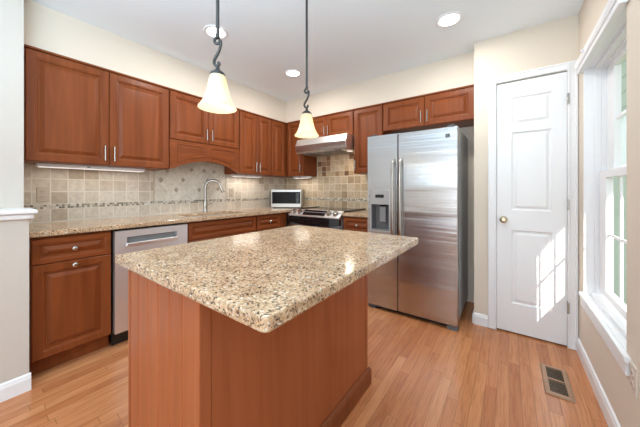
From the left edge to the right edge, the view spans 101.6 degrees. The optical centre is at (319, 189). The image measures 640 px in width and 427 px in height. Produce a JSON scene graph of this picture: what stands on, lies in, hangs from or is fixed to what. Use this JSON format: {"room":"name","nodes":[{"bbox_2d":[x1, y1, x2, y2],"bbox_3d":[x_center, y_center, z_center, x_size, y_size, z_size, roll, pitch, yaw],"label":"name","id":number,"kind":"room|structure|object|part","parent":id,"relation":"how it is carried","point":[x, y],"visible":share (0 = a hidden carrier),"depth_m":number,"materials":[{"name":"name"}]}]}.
{"room":"kitchen","nodes":[
{"label":"kitchen","id":0,"kind":"room"},
{"bbox_2d":[0,0,23,208],"bbox_3d":[-2.907,-0.570,0.648,0.470,1.440,2.840,0,0,36],"label":"wall partition","id":1,"kind":"structure","parent":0,"point":[11,11],"depth_m":1.62,"materials":[{"name":"white paint"}]},
{"bbox_2d":[24,44,169,170],"bbox_3d":[-1.831,-0.590,2.213,0.345,0.780,0.927,0,0,36],"label":"upper cabinet","id":2,"kind":"object","parent":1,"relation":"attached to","point":[77,112],"visible":0.98,"depth_m":2.03,"materials":[{"name":"brown wood"}]},
{"bbox_3d":[-1.861,-0.583,1.950,0.021,0.759,0.454,0,0,36],"label":"door","id":3,"kind":"part","parent":2,"relation":"part of","materials":[{"name":"brown wood"}]},
{"bbox_2d":[35,163,144,171],"bbox_3d":[-1.880,-0.184,2.201,0.073,0.029,0.700,0,0,36],"label":"light","id":4,"kind":"object","parent":2,"relation":"attached to","point":[46,165],"visible":0.99,"depth_m":2.12,"materials":[{"name":"white paint"}]},
{"bbox_3d":[-1.722,-0.972,2.134,0.029,0.016,0.927,0,0,36],"label":"trim","id":5,"kind":"part","parent":2,"relation":"part of","materials":[{"name":"brown wood"}]},
{"bbox_3d":[-1.688,-0.295,2.144,0.032,0.120,0.011,0,0,36],"label":"handle","id":6,"kind":"part","parent":2,"relation":"part of","materials":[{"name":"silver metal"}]},
{"bbox_3d":[-1.591,-0.583,2.322,0.021,0.759,0.458,0,0,36],"label":"door","id":7,"kind":"part","parent":2,"relation":"part of","materials":[{"name":"brown wood"}]},
{"bbox_2d":[0,219,28,383],"bbox_3d":[-2.818,0.670,0.583,0.690,1.000,2.840,0,0,36],"label":"wall","id":8,"kind":"structure","parent":0,"point":[14,234],"depth_m":1.49,"materials":[{"name":"white paint"}]},
{"bbox_2d":[0,372,30,402],"bbox_3d":[-2.531,1.121,0.380,0.014,0.097,2.847,0,0,36],"label":"baseboard","id":9,"kind":"structure","parent":8,"relation":"attached to","point":[14,387],"depth_m":1.48,"materials":[{"name":"white paint"}]},
{"bbox_2d":[0,208,37,220],"bbox_3d":[-2.616,0.142,0.457,0.285,0.055,2.872,0,0,36],"label":"trim","id":10,"kind":"structure","parent":8,"relation":"on","point":[14,213],"depth_m":1.49,"materials":[{"name":"white paint"}]},
{"bbox_3d":[-2.627,0.154,0.456,0.268,0.032,2.858,0,0,36],"label":"ledge molding","id":11,"kind":"part","parent":10,"relation":"part of","materials":[{"name":"white paint"}]},
{"bbox_2d":[24,0,473,122],"bbox_3d":[-0.315,-1.136,2.308,2.722,0.308,2.890,0,0,36],"label":"soffit","id":12,"kind":"structure","parent":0,"point":[45,28],"depth_m":2.54,"materials":[{"name":"beige paint"}]},
{"bbox_2d":[0,301,607,426],"bbox_3d":[-0.871,1.210,0.957,3.607,0.080,5.930,0,0,36],"label":"floor","id":13,"kind":"structure","parent":0,"point":[424,373],"depth_m":1.56,"materials":[{"name":"brown wood"}]},
{"bbox_2d":[29,230,110,374],"bbox_3d":[-1.876,0.733,1.919,0.632,0.870,0.403,0,0,36],"label":"base cabinet","id":14,"kind":"object","parent":13,"relation":"on","point":[70,274],"visible":0.98,"depth_m":1.73,"materials":[{"name":"brown wood"}]},
{"bbox_3d":[-1.654,0.387,1.758,0.021,0.157,0.393,0,0,36],"label":"drawer","id":15,"kind":"part","parent":14,"relation":"part of","materials":[{"name":"brown wood"}]},
{"bbox_2d":[29,206,303,237],"bbox_3d":[-1.138,0.273,2.907,0.686,0.034,2.883,0,0,36],"label":"countertop","id":16,"kind":"structure","parent":14,"relation":"on","point":[44,229],"depth_m":2.19,"materials":[{"name":"stone"}]},
{"bbox_2d":[203,179,224,211],"bbox_3d":[-1.249,0.064,3.076,0.242,0.383,0.058,0,0,-23],"label":"faucet","id":17,"kind":"object","parent":16,"relation":"on","point":[222,190],"visible":0.97,"depth_m":3.04,"materials":[{"name":"grey metal"}]},
{"bbox_3d":[-1.260,0.004,3.070,0.194,0.263,0.032,0,0,-21],"label":"spout","id":18,"kind":"part","parent":17,"relation":"part of","materials":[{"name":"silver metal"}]},
{"bbox_2d":[271,190,303,207],"bbox_3d":[-0.473,0.125,3.856,0.430,0.262,0.289,0,0,4],"label":"microwave","id":19,"kind":"object","parent":16,"relation":"on","point":[279,198],"visible":1,"depth_m":3.71,"materials":[{"name":"silver metal"}]},
{"bbox_2d":[111,223,186,345],"bbox_3d":[-1.591,0.735,2.309,0.616,0.866,0.543,0,0,36],"label":"dishwasher","id":20,"kind":"object","parent":13,"relation":"on","point":[127,240],"visible":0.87,"depth_m":1.98,"materials":[{"name":"silver metal"}]},
{"bbox_2d":[186,216,255,242],"bbox_3d":[-1.196,0.733,2.859,0.632,0.870,0.798,0,0,36],"label":"base cabinet","id":21,"kind":"object","parent":13,"relation":"on","point":[218,228],"visible":0.12,"depth_m":2.64,"materials":[{"name":"brown wood"}]},
{"bbox_3d":[-1.088,0.763,2.539,0.021,0.587,0.391,0,0,36],"label":"door","id":22,"kind":"part","parent":21,"relation":"part of","materials":[{"name":"brown wood"}]},
{"bbox_3d":[-0.858,0.763,2.857,0.021,0.587,0.391,0,0,36],"label":"door","id":23,"kind":"part","parent":21,"relation":"part of","materials":[{"name":"brown wood"}]},
{"bbox_2d":[128,270,370,426],"bbox_3d":[-0.224,0.731,1.302,0.543,0.879,1.075,0,0,36],"label":"kitchen island","id":24,"kind":"object","parent":13,"relation":"on","point":[191,364],"visible":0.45,"depth_m":0.93,"materials":[{"name":"brown wood"}]},
{"bbox_3d":[-0.542,0.731,0.883,0.491,0.879,0.011,0,0,36],"label":"panel","id":25,"kind":"part","parent":24,"relation":"part of","materials":[{"name":"brown wood"}]},
{"bbox_3d":[-0.330,0.731,0.739,0.021,0.879,0.038,0,0,36],"label":"corner post","id":26,"kind":"part","parent":24,"relation":"part of","materials":[{"name":"brown wood"}]},
{"bbox_2d":[115,225,417,332],"bbox_3d":[-0.140,0.273,1.218,0.870,0.034,1.095,0,0,36],"label":"island countertop","id":27,"kind":"structure","parent":24,"relation":"on","point":[260,280],"depth_m":0.87,"materials":[{"name":"stone"}]},
{"bbox_3d":[-0.024,0.731,1.153,0.005,0.879,0.991,0,0,36],"label":"panel","id":28,"kind":"part","parent":24,"relation":"part of","materials":[{"name":"brown wood"}]},
{"bbox_3d":[-0.011,1.120,1.148,0.016,0.100,1.075,0,0,36],"label":"molding","id":29,"kind":"part","parent":24,"relation":"part of","materials":[{"name":"brown wood"}]},
{"bbox_2d":[255,213,285,231],"bbox_3d":[-0.816,0.733,3.383,0.632,0.870,0.488,0,0,36],"label":"base cabinet","id":30,"kind":"object","parent":13,"relation":"on","point":[277,220],"visible":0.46,"depth_m":3.19,"materials":[{"name":"brown wood"}]},
{"bbox_3d":[-0.623,0.387,3.182,0.021,0.157,0.378,0,0,36],"label":"drawer","id":31,"kind":"part","parent":30,"relation":"part of","materials":[{"name":"brown wood"}]},
{"bbox_3d":[-0.623,0.763,3.182,0.021,0.587,0.378,0,0,36],"label":"door","id":32,"kind":"part","parent":30,"relation":"part of","materials":[{"name":"brown wood"}]},
{"bbox_2d":[288,206,365,229],"bbox_3d":[0.082,0.703,3.347,0.764,0.931,0.711,0,0,36],"label":"range","id":33,"kind":"object","parent":13,"relation":"on","point":[323,217],"visible":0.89,"depth_m":3.11,"materials":[{"name":"grey metal"}]},
{"bbox_3d":[-0.079,0.679,3.124,0.754,0.502,0.040,0,0,36],"label":"oven door","id":34,"kind":"part","parent":33,"relation":"part of","materials":[{"name":"black glass"}]},
{"bbox_3d":[-0.066,0.281,3.143,0.760,0.086,0.098,0,0,36],"label":"control panel","id":35,"kind":"part","parent":33,"relation":"part of","materials":[{"name":"silver metal"}]},
{"bbox_2d":[300,207,365,211],"bbox_3d":[0.127,0.252,3.408,0.762,0.008,0.560,0,0,36],"label":"cooktop","id":36,"kind":"object","parent":33,"relation":"in","point":[332,209],"depth_m":3.32,"materials":[{"name":"black glass"}]},
{"bbox_2d":[343,216,367,231],"bbox_3d":[0.569,0.733,3.051,0.358,0.870,0.632,0,0,36],"label":"base cabinet","id":37,"kind":"object","parent":13,"relation":"on","point":[360,224],"visible":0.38,"depth_m":2.84,"materials":[{"name":"brown wood"}]},
{"bbox_2d":[342,210,367,217],"bbox_3d":[0.572,0.273,3.063,0.359,0.034,0.624,0,0,36],"label":"countertop","id":38,"kind":"structure","parent":37,"relation":"on","point":[362,213],"depth_m":2.85,"materials":[{"name":"stone"}]},
{"bbox_2d":[368,124,467,331],"bbox_3d":[0.992,0.309,2.639,0.808,1.722,0.762,0,0,36],"label":"refrigerator","id":39,"kind":"object","parent":13,"relation":"on","point":[418,180],"visible":0.94,"depth_m":2.35,"materials":[{"name":"grey metal"}]},
{"bbox_3d":[0.584,0.200,2.537,0.206,0.410,0.007,0,0,36],"label":"dispenser frame","id":40,"kind":"part","parent":39,"relation":"part of","materials":[{"name":"silver metal"}]},
{"bbox_3d":[0.620,0.300,2.556,0.303,1.660,0.068,0,0,36],"label":"freezer door","id":41,"kind":"part","parent":39,"relation":"part of","materials":[{"name":"silver metal"}]},
{"bbox_3d":[0.681,0.095,2.435,0.025,0.783,0.069,0,0,36],"label":"handle","id":42,"kind":"part","parent":39,"relation":"part of","materials":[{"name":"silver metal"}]},
{"bbox_3d":[0.738,0.095,2.394,0.025,0.783,0.069,0,0,36],"label":"handle","id":43,"kind":"part","parent":39,"relation":"part of","materials":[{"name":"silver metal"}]},
{"bbox_3d":[0.950,0.300,2.317,0.499,1.660,0.068,0,0,36],"label":"fresh food door","id":44,"kind":"part","parent":39,"relation":"part of","materials":[{"name":"silver metal"}]},
{"bbox_2d":[540,363,576,403],"bbox_3d":[1.442,1.165,1.592,0.132,0.010,0.316,0,0,36],"label":"floor vent","id":45,"kind":"object","parent":13,"relation":"in","point":[556,383],"visible":1,"depth_m":1.57,"materials":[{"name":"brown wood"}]},
{"bbox_2d":[30,0,583,101],"bbox_3d":[-0.871,-1.350,0.957,3.607,0.120,5.930,0,0,36],"label":"ceiling","id":46,"kind":"structure","parent":0,"point":[350,41],"depth_m":2.11,"materials":[{"name":"paint"}]},
{"bbox_2d":[203,25,227,38],"bbox_3d":[-0.849,-1.286,2.131,0.190,0.008,0.190,0,0,36],"label":"recessed light","id":47,"kind":"object","parent":46,"relation":"in","point":[210,30],"visible":0.77,"depth_m":2.11,"materials":[{"name":"white paint"}]},
{"bbox_2d":[197,0,236,113],"bbox_3d":[-0.418,-0.811,1.065,0.150,0.956,0.150,0,0,0],"label":"pendant lamp","id":48,"kind":"object","parent":46,"relation":"hanging from","point":[216,99],"visible":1,"depth_m":1.05,"materials":[{"name":"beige glass"}]},
{"bbox_3d":[-0.418,-0.401,1.065,0.150,0.136,0.150,0,0,0],"label":"lamp shade","id":49,"kind":"part","parent":48,"relation":"part of","materials":[{"name":"white glass"}]},
{"bbox_3d":[-0.418,-0.946,1.065,0.014,0.649,0.014,0,0,0],"label":"rod","id":50,"kind":"part","parent":48,"relation":"part of","materials":[{"name":"metal"}]},
{"bbox_2d":[284,69,301,76],"bbox_3d":[-0.298,-1.286,2.878,0.190,0.008,0.190,0,0,36],"label":"recessed light","id":51,"kind":"object","parent":46,"relation":"in","point":[290,72],"visible":1,"depth_m":2.87,"materials":[{"name":"white paint"}]},
{"bbox_2d":[294,0,318,137],"bbox_3d":[-0.082,-0.811,1.606,0.150,0.956,0.150,0,0,0],"label":"pendant lamp","id":52,"kind":"object","parent":46,"relation":"hanging from","point":[306,129],"visible":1,"depth_m":1.60,"materials":[{"name":"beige glass"}]},
{"bbox_3d":[-0.082,-0.401,1.606,0.150,0.136,0.150,0,0,0],"label":"lamp shade","id":53,"kind":"part","parent":52,"relation":"part of","materials":[{"name":"white glass"}]},
{"bbox_3d":[-0.082,-0.946,1.606,0.014,0.649,0.014,0,0,0],"label":"rod","id":54,"kind":"part","parent":52,"relation":"part of","materials":[{"name":"metal"}]},
{"bbox_2d":[435,11,462,27],"bbox_3d":[0.976,-1.286,1.975,0.190,0.008,0.190,0,0,36],"label":"recessed light","id":55,"kind":"object","parent":46,"relation":"in","point":[449,19],"visible":1,"depth_m":1.97,"materials":[{"name":"white paint"}]},
{"bbox_2d":[285,126,473,302],"bbox_3d":[0.879,-0.060,3.289,3.507,2.460,0.100,0,0,36],"label":"wall","id":56,"kind":"structure","parent":0,"point":[468,132],"depth_m":2.73,"materials":[{"name":"beige paint"}]},
{"bbox_2d":[286,120,316,176],"bbox_3d":[-0.275,-0.590,3.830,0.317,0.780,0.345,0,0,36],"label":"upper cabinet","id":57,"kind":"object","parent":56,"relation":"attached to","point":[298,165],"visible":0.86,"depth_m":3.73,"materials":[{"name":"brown wood"}]},
{"bbox_3d":[-0.348,-0.583,3.721,0.300,0.759,0.021,0,0,36],"label":"door","id":58,"kind":"part","parent":57,"relation":"part of","materials":[{"name":"brown wood"}]},
{"bbox_2d":[293,176,311,178],"bbox_3d":[-0.263,-0.184,3.849,0.300,0.029,0.073,0,0,36],"label":"light","id":59,"kind":"object","parent":57,"relation":"attached to","point":[299,177],"visible":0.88,"depth_m":3.81,"materials":[{"name":"white paint"}]},
{"bbox_2d":[285,175,367,209],"bbox_3d":[0.229,0.028,3.689,1.955,0.455,0.014,0,0,36],"label":"tile backsplash","id":60,"kind":"structure","parent":56,"relation":"attached to","point":[348,191],"depth_m":3.70,"materials":[{"name":"tile"}]},
{"bbox_2d":[304,109,353,138],"bbox_3d":[0.170,-0.826,3.508,0.777,0.308,0.345,0,0,36],"label":"upper cabinet","id":61,"kind":"object","parent":56,"relation":"attached to","point":[342,122],"visible":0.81,"depth_m":3.32,"materials":[{"name":"brown wood"}]},
{"bbox_3d":[-0.062,-0.819,3.515,0.381,0.287,0.021,0,0,36],"label":"door","id":62,"kind":"part","parent":61,"relation":"part of","materials":[{"name":"brown wood"}]},
{"bbox_2d":[295,133,353,156],"bbox_3d":[0.125,-0.571,3.449,0.772,0.195,0.490,0,0,36],"label":"range hood","id":63,"kind":"object","parent":61,"relation":"attached to","point":[339,144],"visible":0.98,"depth_m":3.25,"materials":[{"name":"silver metal"}]},
{"bbox_3d":[0.091,-0.972,3.399,0.777,0.016,0.029,0,0,36],"label":"trim","id":64,"kind":"part","parent":61,"relation":"part of","materials":[{"name":"brown wood"}]},
{"bbox_3d":[0.249,-0.819,3.289,0.381,0.287,0.021,0,0,36],"label":"door","id":65,"kind":"part","parent":61,"relation":"part of","materials":[{"name":"brown wood"}]},
{"bbox_2d":[317,154,362,176],"bbox_3d":[0.278,-0.365,3.655,0.776,0.330,0.010,0,0,36],"label":"tile panel","id":66,"kind":"object","parent":56,"relation":"attached to","point":[339,165],"visible":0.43,"depth_m":3.68,"materials":[{"name":"beige tile"}]},
{"bbox_2d":[353,103,387,174],"bbox_3d":[0.641,-0.590,3.174,0.371,0.780,0.357,0,0,36],"label":"upper cabinet","id":67,"kind":"object","parent":56,"relation":"attached to","point":[368,120],"visible":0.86,"depth_m":3.08,"materials":[{"name":"brown wood"}]},
{"bbox_3d":[0.559,-0.972,3.060,0.371,0.016,0.029,0,0,36],"label":"trim","id":68,"kind":"part","parent":67,"relation":"part of","materials":[{"name":"brown wood"}]},
{"bbox_2d":[382,84,473,133],"bbox_3d":[1.154,-0.820,2.795,0.899,0.320,0.345,0,0,36],"label":"upper cabinet","id":69,"kind":"object","parent":56,"relation":"attached to","point":[440,109],"visible":0.94,"depth_m":2.65,"materials":[{"name":"brown wood"}]},
{"bbox_3d":[0.897,-0.812,2.820,0.442,0.299,0.021,0,0,36],"label":"door","id":70,"kind":"part","parent":69,"relation":"part of","materials":[{"name":"brown wood"}]},
{"bbox_3d":[1.075,-0.972,2.686,0.899,0.016,0.029,0,0,36],"label":"trim","id":71,"kind":"part","parent":69,"relation":"part of","materials":[{"name":"brown wood"}]},
{"bbox_3d":[1.258,-0.812,2.559,0.442,0.299,0.021,0,0,36],"label":"door","id":72,"kind":"part","parent":69,"relation":"part of","materials":[{"name":"brown wood"}]},
{"bbox_2d":[474,13,578,336],"bbox_3d":[1.761,-0.060,2.293,0.660,2.460,0.480,0,0,36],"label":"wall","id":73,"kind":"structure","parent":0,"point":[553,42],"depth_m":2.20,"materials":[{"name":"beige paint"}]},
{"bbox_2d":[474,312,487,326],"bbox_3d":[1.390,1.121,2.256,0.102,0.097,0.014,0,0,36],"label":"baseboard","id":74,"kind":"structure","parent":73,"relation":"attached to","point":[479,319],"depth_m":2.25,"materials":[{"name":"white paint"}]},
{"bbox_2d":[488,60,577,349],"bbox_3d":[1.656,0.112,2.061,0.553,2.117,0.017,0,0,36],"label":"trim","id":75,"kind":"structure","parent":73,"relation":"attached to","point":[572,77],"depth_m":1.98,"materials":[{"name":"white paint"}]},
{"bbox_2d":[497,72,569,345],"bbox_3d":[1.657,0.139,2.050,0.443,2.038,0.102,0,0,36],"label":"door","id":76,"kind":"structure","parent":73,"relation":"in","point":[533,203],"depth_m":2.06,"materials":[{"name":"white paint"}]},
{"bbox_3d":[1.504,0.242,2.139,0.056,0.056,0.066,0,0,36],"label":"knob","id":77,"kind":"part","parent":76,"relation":"part of","materials":[{"name":"gold metal"}]},
{"bbox_2d":[579,0,639,426],"bbox_3d":[0.540,-0.060,-0.064,0.125,2.460,5.730,0,0,36],"label":"wall","id":78,"kind":"structure","parent":0,"point":[615,384],"depth_m":1.10,"materials":[{"name":"beige paint"}]},
{"bbox_2d":[576,337,620,426],"bbox_3d":[0.341,1.121,-0.219,0.014,0.097,5.245,0,0,36],"label":"baseboard","id":79,"kind":"structure","parent":78,"relation":"attached to","point":[610,417],"depth_m":1.45,"materials":[{"name":"white paint"}]},
{"bbox_2d":[579,4,630,375],"bbox_3d":[1.597,-0.020,1.403,0.162,1.610,0.883,0,0,36],"label":"window","id":80,"kind":"structure","parent":78,"relation":"in","point":[602,114],"depth_m":1.62,"materials":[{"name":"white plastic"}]},
{"bbox_2d":[575,0,628,74],"bbox_3d":[1.530,-0.844,1.460,0.056,0.093,0.880,0,0,36],"label":"trim","id":81,"kind":"structure","parent":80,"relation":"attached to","point":[613,9],"depth_m":1.35,"materials":[{"name":"white paint"}]},
{"bbox_3d":[1.561,0.711,1.430,0.072,0.026,0.883,0,0,36],"label":"sill","id":82,"kind":"part","parent":80,"relation":"part of","materials":[{"name":"white paint"}]},
{"bbox_3d":[1.624,-0.056,1.396,0.110,1.507,0.751,0,0,36],"label":"frame","id":83,"kind":"part","parent":80,"relation":"part of","materials":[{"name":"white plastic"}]},
{"bbox_3d":[1.620,0.268,1.399,0.032,0.775,0.699,0,0,36],"label":"sash","id":84,"kind":"part","parent":80,"relation":"part of","materials":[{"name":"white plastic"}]},
{"bbox_3d":[1.647,-0.432,1.380,0.032,0.695,0.699,0,0,36],"label":"sash","id":85,"kind":"part","parent":80,"relation":"part of","materials":[{"name":"white plastic"}]},
{"bbox_2d":[630,360,637,398],"bbox_3d":[1.268,0.765,1.057,0.009,0.116,0.072,0,0,36],"label":"outlet plate","id":86,"kind":"object","parent":78,"relation":"attached to","point":[633,369],"visible":1,"depth_m":1.04,"materials":[{"name":"beige plastic"}]},
{"bbox_3d":[-2.291,-0.060,1.986,0.100,2.460,5.930,0,0,36],"label":"wall","id":87,"kind":"structure","parent":0,"visible":0},
{"bbox_2d":[24,162,284,223],"bbox_3d":[-1.409,-0.119,3.103,0.016,0.750,2.884,0,0,36],"label":"tile backsplash","id":88,"kind":"structure","parent":87,"relation":"attached to","point":[75,194],"depth_m":2.56,"materials":[{"name":"tile"}]},
{"bbox_2d":[36,187,49,201],"bbox_3d":[-2.168,0.035,2.043,0.009,0.116,0.072,0,0,36],"label":"outlet plate","id":89,"kind":"object","parent":88,"relation":"attached to","point":[42,193],"visible":1,"depth_m":2.04,"materials":[{"name":"beige plastic"}]},
{"bbox_3d":[-1.708,-0.042,2.683,0.008,0.314,0.014,0,0,36],"label":"pencil trim","id":90,"kind":"part","parent":88,"relation":"part of","materials":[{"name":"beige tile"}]},
{"bbox_2d":[229,188,233,196],"bbox_3d":[-1.162,0.035,3.433,0.009,0.116,0.072,0,0,36],"label":"outlet plate","id":91,"kind":"object","parent":88,"relation":"attached to","point":[231,190],"visible":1,"depth_m":3.43,"materials":[{"name":"beige plastic"}]},
{"bbox_2d":[169,88,239,172],"bbox_3d":[-1.322,-0.593,2.917,0.345,0.775,0.804,0,0,36],"label":"upper cabinet","id":92,"kind":"object","parent":87,"relation":"attached to","point":[196,134],"visible":0.95,"depth_m":2.75,"materials":[{"name":"brown wood"}]},
{"bbox_3d":[-1.333,-0.730,2.679,0.021,0.464,0.394,0,0,36],"label":"door","id":93,"kind":"part","parent":92,"relation":"part of","materials":[{"name":"brown wood"}]},
{"bbox_3d":[-1.313,-0.367,2.688,0.008,0.191,0.305,0,0,36],"label":"valance panel","id":94,"kind":"part","parent":92,"relation":"part of","materials":[{"name":"brown wood"}]},
{"bbox_3d":[-1.213,-0.972,2.838,0.029,0.016,0.804,0,0,36],"label":"trim","id":95,"kind":"part","parent":92,"relation":"part of","materials":[{"name":"brown wood"}]},
{"bbox_3d":[-1.102,-0.367,2.980,0.008,0.191,0.305,0,0,36],"label":"valance panel","id":96,"kind":"part","parent":92,"relation":"part of","materials":[{"name":"brown wood"}]},
{"bbox_3d":[-1.099,-0.730,3.002,0.021,0.464,0.394,0,0,36],"label":"door","id":97,"kind":"part","parent":92,"relation":"part of","materials":[{"name":"brown wood"}]},
{"bbox_2d":[225,109,271,175],"bbox_3d":[-0.929,-0.590,3.459,0.345,0.780,0.529,0,0,36],"label":"upper cabinet","id":98,"kind":"object","parent":87,"relation":"attached to","point":[255,130],"visible":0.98,"depth_m":3.34,"materials":[{"name":"brown wood"}]},
{"bbox_2d":[230,174,261,177],"bbox_3d":[-0.976,-0.184,3.484,0.073,0.029,0.460,0,0,36],"label":"light","id":99,"kind":"object","parent":98,"relation":"attached to","point":[232,175],"visible":0.92,"depth_m":3.44,"materials":[{"name":"white paint"}]},
{"bbox_3d":[-0.899,-0.583,3.278,0.021,0.759,0.260,0,0,36],"label":"door","id":100,"kind":"part","parent":98,"relation":"part of","materials":[{"name":"brown wood"}]},
{"bbox_3d":[-0.820,-0.972,3.380,0.029,0.016,0.529,0,0,36],"label":"trim","id":101,"kind":"part","parent":98,"relation":"part of","materials":[{"name":"brown wood"}]},
{"bbox_3d":[-0.746,-0.583,3.489,0.021,0.759,0.254,0,0,36],"label":"door","id":102,"kind":"part","parent":98,"relation":"part of","materials":[{"name":"brown wood"}]},
{"bbox_2d":[263,119,290,177],"bbox_3d":[-0.610,-0.590,3.921,0.322,0.780,0.589,0,0,36],"label":"upper cabinet","id":103,"kind":"object","parent":87,"relation":"attached to","point":[279,128],"visible":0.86,"depth_m":3.73,"materials":[{"name":"brown wood"}]},
{"bbox_3d":[-0.589,-0.583,3.706,0.021,0.759,0.255,0,0,36],"label":"door","id":104,"kind":"part","parent":103,"relation":"part of","materials":[{"name":"brown wood"}]},
{"label":"outside","id":105,"kind":"structure","parent":0,"visible":0},
{"bbox_3d":[8.233,4.220,-1.022,13.463,0.100,32.000,0,0,36],"label":"ground","id":106,"kind":"structure","parent":105,"visible":0},
{"bbox_2d":[613,58,626,304],"bbox_3d":[9.378,-1.230,4.939,5.800,10.800,9.800,0,0,36],"label":"neighbor house","id":107,"kind":"structure","parent":106,"relation":"on","point":[616,180],"depth_m":6.17,"materials":[{"name":"green"}]},
{"bbox_3d":[7.006,-1.155,5.977,0.001,1.150,1.300,0,0,36],"label":"pane","id":108,"kind":"part","parent":107,"relation":"part of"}
]}

